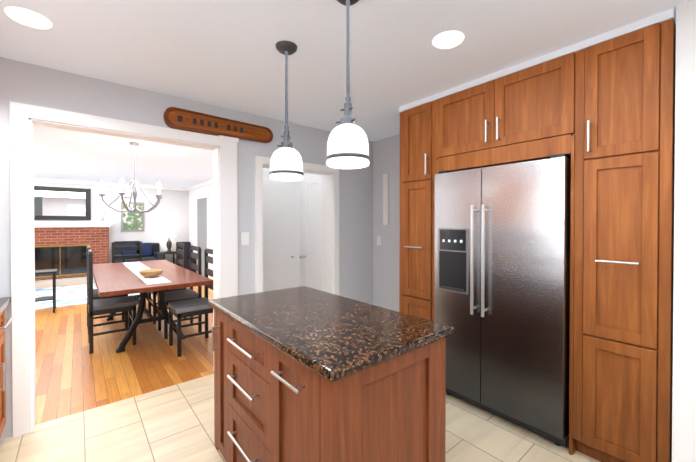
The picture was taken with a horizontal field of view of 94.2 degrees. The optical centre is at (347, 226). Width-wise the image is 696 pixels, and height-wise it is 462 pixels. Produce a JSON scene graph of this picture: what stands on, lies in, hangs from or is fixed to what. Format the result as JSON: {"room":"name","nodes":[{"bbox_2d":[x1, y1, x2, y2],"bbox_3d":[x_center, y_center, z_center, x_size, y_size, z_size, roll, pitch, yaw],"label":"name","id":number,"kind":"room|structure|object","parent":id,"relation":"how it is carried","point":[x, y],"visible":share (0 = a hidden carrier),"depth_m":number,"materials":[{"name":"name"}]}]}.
{"room":"kitchen","nodes":[
{"label":"kitchen","id":0,"kind":"room"},
{"bbox_2d":[34,182,188,263],"bbox_3d":[-6.693,0.085,7.987,5.300,2.440,0.100,0,1,-40],"label":"wall","id":1,"kind":"structure","parent":0,"point":[171,210],"depth_m":8.91,"materials":[{"name":"white paint"}]},
{"bbox_2d":[34,186,90,219],"bbox_3d":[-6.871,-0.553,7.726,1.140,0.780,0.057,0,1,-40],"label":"mirror","id":2,"kind":"object","parent":1,"relation":"attached to","point":[56,203],"visible":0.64,"depth_m":7.72,"materials":[{"name":"black mirror"}]},
{"bbox_2d":[121,202,143,231],"bbox_3d":[-5.765,-0.267,8.666,0.520,0.790,0.034,0,1,-40],"label":"painting","id":3,"kind":"object","parent":1,"relation":"attached to","point":[132,222],"visible":0.89,"depth_m":8.65,"materials":[{"name":"green paper"}]},
{"bbox_2d":[35,283,213,424],"bbox_3d":[-4.356,1.357,5.195,5.300,0.050,7.400,0,1,-40],"label":"floor","id":4,"kind":"structure","parent":0,"point":[73,376],"depth_m":3.27,"materials":[{"name":"orange wood"}]},
{"bbox_2d":[35,269,56,312],"bbox_3d":[-4.774,1.011,5.038,0.360,0.645,0.360,0,1,-40],"label":"side table","id":5,"kind":"object","parent":4,"relation":"on","point":[47,298],"visible":0.54,"depth_m":5.01,"materials":[{"name":"black paint"}]},
{"bbox_2d":[34,222,112,287],"bbox_3d":[-6.650,0.595,7.472,1.980,1.430,0.747,0,1,-40],"label":"fireplace","id":6,"kind":"object","parent":4,"relation":"on","point":[60,247],"visible":0.56,"depth_m":7.58,"materials":[{"name":"brick"}]},
{"bbox_2d":[98,213,103,221],"bbox_3d":[-6.191,-0.236,8.116,0.120,0.220,0.117,0,1,-40],"label":"vase","id":7,"kind":"object","parent":6,"relation":"on","point":[101,218],"visible":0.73,"depth_m":8.08,"materials":[{"name":"grey ceramic"}]},
{"bbox_2d":[35,283,152,309],"bbox_3d":[-5.371,1.315,6.334,3.000,0.012,2.250,0,1,-40],"label":"living room rug","id":8,"kind":"object","parent":4,"relation":"on","point":[71,295],"visible":0.44,"depth_m":6.17,"materials":[{"name":"white carpet"}]},
{"bbox_2d":[86,246,127,327],"bbox_3d":[-3.210,0.797,4.323,0.430,1.085,0.430,0,1,-40],"label":"chair","id":9,"kind":"object","parent":4,"relation":"on","point":[124,314],"visible":0.33,"depth_m":4.17,"materials":[{"name":"black paint"}]},
{"bbox_2d":[88,249,136,353],"bbox_3d":[-2.710,0.803,3.724,0.430,1.085,0.430,0,1,-40],"label":"chair","id":10,"kind":"object","parent":4,"relation":"on","point":[111,305],"visible":0.92,"depth_m":3.59,"materials":[{"name":"black paint"}]},
{"bbox_2d":[112,241,145,306],"bbox_3d":[-3.659,0.787,5.400,0.430,1.085,0.430,0,1,-40],"label":"end chair","id":11,"kind":"object","parent":4,"relation":"on","point":[126,248],"visible":0.25,"depth_m":5.53,"materials":[{"name":"black paint"}]},
{"bbox_2d":[114,243,163,262],"bbox_3d":[-5.394,0.862,8.341,1.020,0.880,0.870,0,1,-40],"label":"sofa","id":12,"kind":"object","parent":4,"relation":"on","point":[150,251],"visible":0.35,"depth_m":8.31,"materials":[{"name":"black"}]},
{"bbox_2d":[93,260,212,352],"bbox_3d":[-2.704,0.961,4.257,1.000,0.760,2.650,0,1,-40],"label":"dining table","id":13,"kind":"object","parent":4,"relation":"on","point":[115,279],"visible":0.67,"depth_m":3.63,"materials":[{"name":"brown wood"}]},
{"bbox_2d":[123,262,170,284],"bbox_3d":[-2.704,0.578,4.253,0.220,0.004,2.350,0,1,-40],"label":"table runner","id":14,"kind":"object","parent":13,"relation":"on","point":[134,267],"visible":0.79,"depth_m":3.85,"materials":[{"name":"white fabric"}]},
{"bbox_2d":[138,269,162,277],"bbox_3d":[-2.272,0.540,3.735,0.250,0.078,0.250,0,1,-40],"label":"bowl","id":15,"kind":"object","parent":14,"relation":"on","point":[149,273],"visible":1,"depth_m":3.67,"materials":[{"name":"brown wood"}]},
{"bbox_2d":[148,243,186,323],"bbox_3d":[-2.648,0.794,4.726,0.430,1.085,0.430,0,1,-40],"label":"chair","id":16,"kind":"object","parent":4,"relation":"on","point":[179,262],"visible":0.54,"depth_m":4.69,"materials":[{"name":"black paint"}]},
{"bbox_2d":[161,251,176,264],"bbox_3d":[-4.957,0.996,8.974,0.340,0.600,0.420,0,1,-40],"label":"side table","id":17,"kind":"object","parent":4,"relation":"on","point":[173,252],"visible":0.42,"depth_m":8.87,"materials":[{"name":"black paint"}]},
{"bbox_2d":[162,228,175,251],"bbox_3d":[-4.957,0.366,8.968,0.340,0.660,0.340,0,1,-40],"label":"table lamp","id":18,"kind":"object","parent":17,"relation":"on","point":[169,232],"visible":1,"depth_m":8.90,"materials":[{"name":"black"}]},
{"bbox_2d":[157,245,201,338],"bbox_3d":[-2.167,0.799,4.150,0.430,1.085,0.430,0,1,-40],"label":"chair","id":19,"kind":"object","parent":4,"relation":"on","point":[179,295],"visible":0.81,"depth_m":4.11,"materials":[{"name":"black paint"}]},
{"bbox_2d":[176,242,196,272],"bbox_3d":[-4.546,0.865,9.081,0.350,0.860,0.820,0,1,-40],"label":"armchair","id":20,"kind":"object","parent":4,"relation":"on","point":[188,244],"visible":0.31,"depth_m":8.95,"materials":[{"name":"black wood"}]},
{"bbox_2d":[168,248,212,356],"bbox_3d":[-1.738,0.804,3.635,0.430,1.085,0.430,0,1,-40],"label":"chair","id":21,"kind":"object","parent":4,"relation":"on","point":[180,309],"visible":0.77,"depth_m":3.56,"materials":[{"name":"black paint"}]},
{"bbox_2d":[0,57,372,439],"bbox_3d":[-1.238,0.133,2.966,4.050,2.440,0.140,0,1,-40],"label":"wall","id":22,"kind":"structure","parent":0,"point":[28,83],"depth_m":2.84,"materials":[{"name":"white paint"}]},
{"bbox_2d":[163,107,272,142],"bbox_3d":[-1.124,-0.902,2.933,0.965,0.174,0.033,0,1,-40],"label":"sign","id":23,"kind":"object","parent":22,"relation":"attached to","point":[184,119],"visible":0.94,"depth_m":2.87,"materials":[{"name":"brown wood"}]},
{"bbox_2d":[241,232,248,244],"bbox_3d":[-0.979,0.112,3.081,0.075,0.120,0.011,0,1,-40],"label":"switch plate","id":24,"kind":"object","parent":22,"relation":"attached to","point":[244,238],"visible":1,"depth_m":3.08,"materials":[{"name":"white plastic"}]},
{"bbox_2d":[189,184,212,279],"bbox_3d":[-2.589,0.093,7.125,0.100,2.440,6.480,0,1,-40],"label":"wall","id":25,"kind":"structure","parent":0,"point":[201,191],"depth_m":8.78,"materials":[{"name":"white paint"}]},
{"bbox_2d":[196,194,208,277],"bbox_3d":[-3.846,0.240,8.539,0.020,2.120,1.060,0,1,-40],"label":"door","id":26,"kind":"structure","parent":25,"relation":"attached to","point":[202,231],"depth_m":8.52,"materials":[{"name":"grey wood"}]},
{"bbox_2d":[263,168,304,180],"bbox_3d":[-0.843,0.124,3.874,1.180,2.440,0.750,0,1,-40],"label":"wall","id":27,"kind":"structure","parent":0,"point":[266,171],"depth_m":4.05,"materials":[{"name":"white paint"}]},
{"bbox_2d":[263,173,325,291],"bbox_3d":[-0.733,0.324,3.909,0.730,2.040,0.600,0,1,-40],"label":"door","id":28,"kind":"structure","parent":27,"relation":"attached to","point":[294,233],"depth_m":4.14,"materials":[{"name":"white wood"}]},
{"bbox_2d":[0,374,599,461],"bbox_3d":[0.370,1.395,1.128,3.950,0.050,4.900,0,1,-40],"label":"floor","id":29,"kind":"structure","parent":0,"point":[174,423],"depth_m":2.10,"materials":[{"name":"beige tile"}]},
{"bbox_2d":[0,297,12,436],"bbox_3d":[-1.599,0.867,0.917,0.658,1.010,2.546,0,1,-40],"label":"base cabinet","id":30,"kind":"object","parent":29,"relation":"on","point":[5,302],"depth_m":2.00,"materials":[{"name":"brown wood"}]},
{"bbox_2d":[210,306,445,461],"bbox_3d":[-0.209,0.927,1.735,0.696,0.875,1.220,0,1,-40],"label":"kitchen island","id":31,"kind":"object","parent":29,"relation":"on","point":[304,374],"depth_m":1.36,"materials":[{"name":"brown wood"}]},
{"bbox_2d":[208,286,453,385],"bbox_3d":[-0.191,0.473,1.746,0.710,0.038,1.280,0,1,-40],"label":"island countertop","id":32,"kind":"structure","parent":31,"relation":"on","point":[340,337],"depth_m":1.46,"materials":[{"name":"black stone"}]},
{"bbox_2d":[399,99,470,320],"bbox_3d":[0.850,0.155,3.009,0.660,2.396,0.418,0,1,-40],"label":"tall cabinet","id":33,"kind":"object","parent":29,"relation":"on","point":[419,125],"depth_m":2.79,"materials":[{"name":"brown wood"}]},
{"bbox_2d":[434,153,570,446],"bbox_3d":[1.227,0.458,2.452,0.766,1.800,0.900,0,1,-40],"label":"refrigerator","id":34,"kind":"object","parent":29,"relation":"on","point":[502,272],"visible":0.9,"depth_m":2.14,"materials":[{"name":"grey metal"}]},
{"bbox_2d":[567,18,675,461],"bbox_3d":[1.712,0.165,1.974,0.660,2.396,0.428,0,1,-40],"label":"tall cabinet","id":35,"kind":"object","parent":29,"relation":"on","point":[602,114],"depth_m":1.75,"materials":[{"name":"brown wood"}]},
{"bbox_2d":[0,0,690,186],"bbox_3d":[-2.601,-1.131,3.379,5.700,0.080,12.400,0,1,-40],"label":"ceiling","id":36,"kind":"structure","parent":0,"point":[225,54],"depth_m":2.00,"materials":[{"name":"white paint"}]},
{"bbox_2d":[5,7,51,28],"bbox_3d":[-1.642,-1.072,1.667,0.176,0.006,0.176,0,1,-40],"label":"recessed light","id":37,"kind":"object","parent":36,"relation":"in","point":[35,20],"visible":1,"depth_m":1.66,"materials":[{"name":"white"}]},
{"bbox_2d":[98,142,161,212],"bbox_3d":[-2.829,-0.644,4.260,0.726,0.910,0.718,0,1,-40],"label":"chandelier","id":38,"kind":"object","parent":36,"relation":"hanging from","point":[133,192],"visible":1,"depth_m":4.22,"materials":[{"name":"silver metal"}]},
{"bbox_2d":[269,41,303,180],"bbox_3d":[-0.368,-0.682,1.938,0.202,0.790,0.202,0,1,-40],"label":"pendant light","id":39,"kind":"object","parent":36,"relation":"hanging from","point":[286,163],"visible":1,"depth_m":1.89,"materials":[{"name":"white glass"}]},
{"bbox_2d":[326,0,369,168],"bbox_3d":[0.000,-0.678,1.490,0.202,0.790,0.202,0,1,-40],"label":"pendant light","id":40,"kind":"object","parent":36,"relation":"hanging from","point":[347,145],"visible":1,"depth_m":1.44,"materials":[{"name":"white glass"}]},
{"bbox_2d":[433,31,463,48],"bbox_3d":[0.577,-1.074,1.863,0.176,0.006,0.176,0,1,-40],"label":"recessed light","id":41,"kind":"object","parent":36,"relation":"in","point":[451,39],"visible":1,"depth_m":1.85,"materials":[{"name":"white"}]},
{"bbox_2d":[373,0,695,461],"bbox_3d":[1.633,0.141,2.150,0.785,2.440,5.070,0,1,-40],"label":"wall","id":42,"kind":"structure","parent":0,"point":[386,160],"depth_m":1.57,"materials":[{"name":"white paint"}]},
{"bbox_2d":[377,236,380,244],"bbox_3d":[0.391,0.172,4.087,0.011,0.120,0.075,0,1,-40],"label":"switch plate","id":43,"kind":"object","parent":42,"relation":"attached to","point":[378,240],"visible":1,"depth_m":4.08,"materials":[{"name":"white plastic"}]},
{"bbox_2d":[383,174,388,224],"bbox_3d":[0.468,-0.337,3.980,0.024,0.620,0.080,0,1,-40],"label":"frame","id":44,"kind":"object","parent":42,"relation":"attached to","point":[385,199],"visible":0.93,"depth_m":3.96,"materials":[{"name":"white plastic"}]},
{"bbox_2d":[439,55,566,168],"bbox_3d":[1.279,-0.790,2.484,0.660,0.496,0.960,0,1,-40],"label":"upper cabinet","id":45,"kind":"object","parent":42,"relation":"attached to","point":[520,116],"depth_m":2.21,"materials":[{"name":"brown wood"}]},
{"bbox_2d":[399,8,675,111],"bbox_3d":[1.284,-1.061,2.478,0.657,0.042,1.770,0,1,-40],"label":"crown molding","id":46,"kind":"structure","parent":0,"point":[669,14],"depth_m":1.97,"materials":[{"name":"white wood"}]},
{"bbox_3d":[-6.343,0.128,3.507,0.100,2.440,7.230,0,1,-40],"label":"wall","id":47,"kind":"structure","parent":0,"visible":0},
{"bbox_2d":[10,101,338,436],"bbox_3d":[-3.818,0.115,4.851,5.500,2.440,8.400,0,1,-40],"label":"door frame","id":48,"kind":"structure","parent":47,"relation":"attached to","point":[24,118],"depth_m":2.44,"materials":[{"name":"white wood"}]}
]}

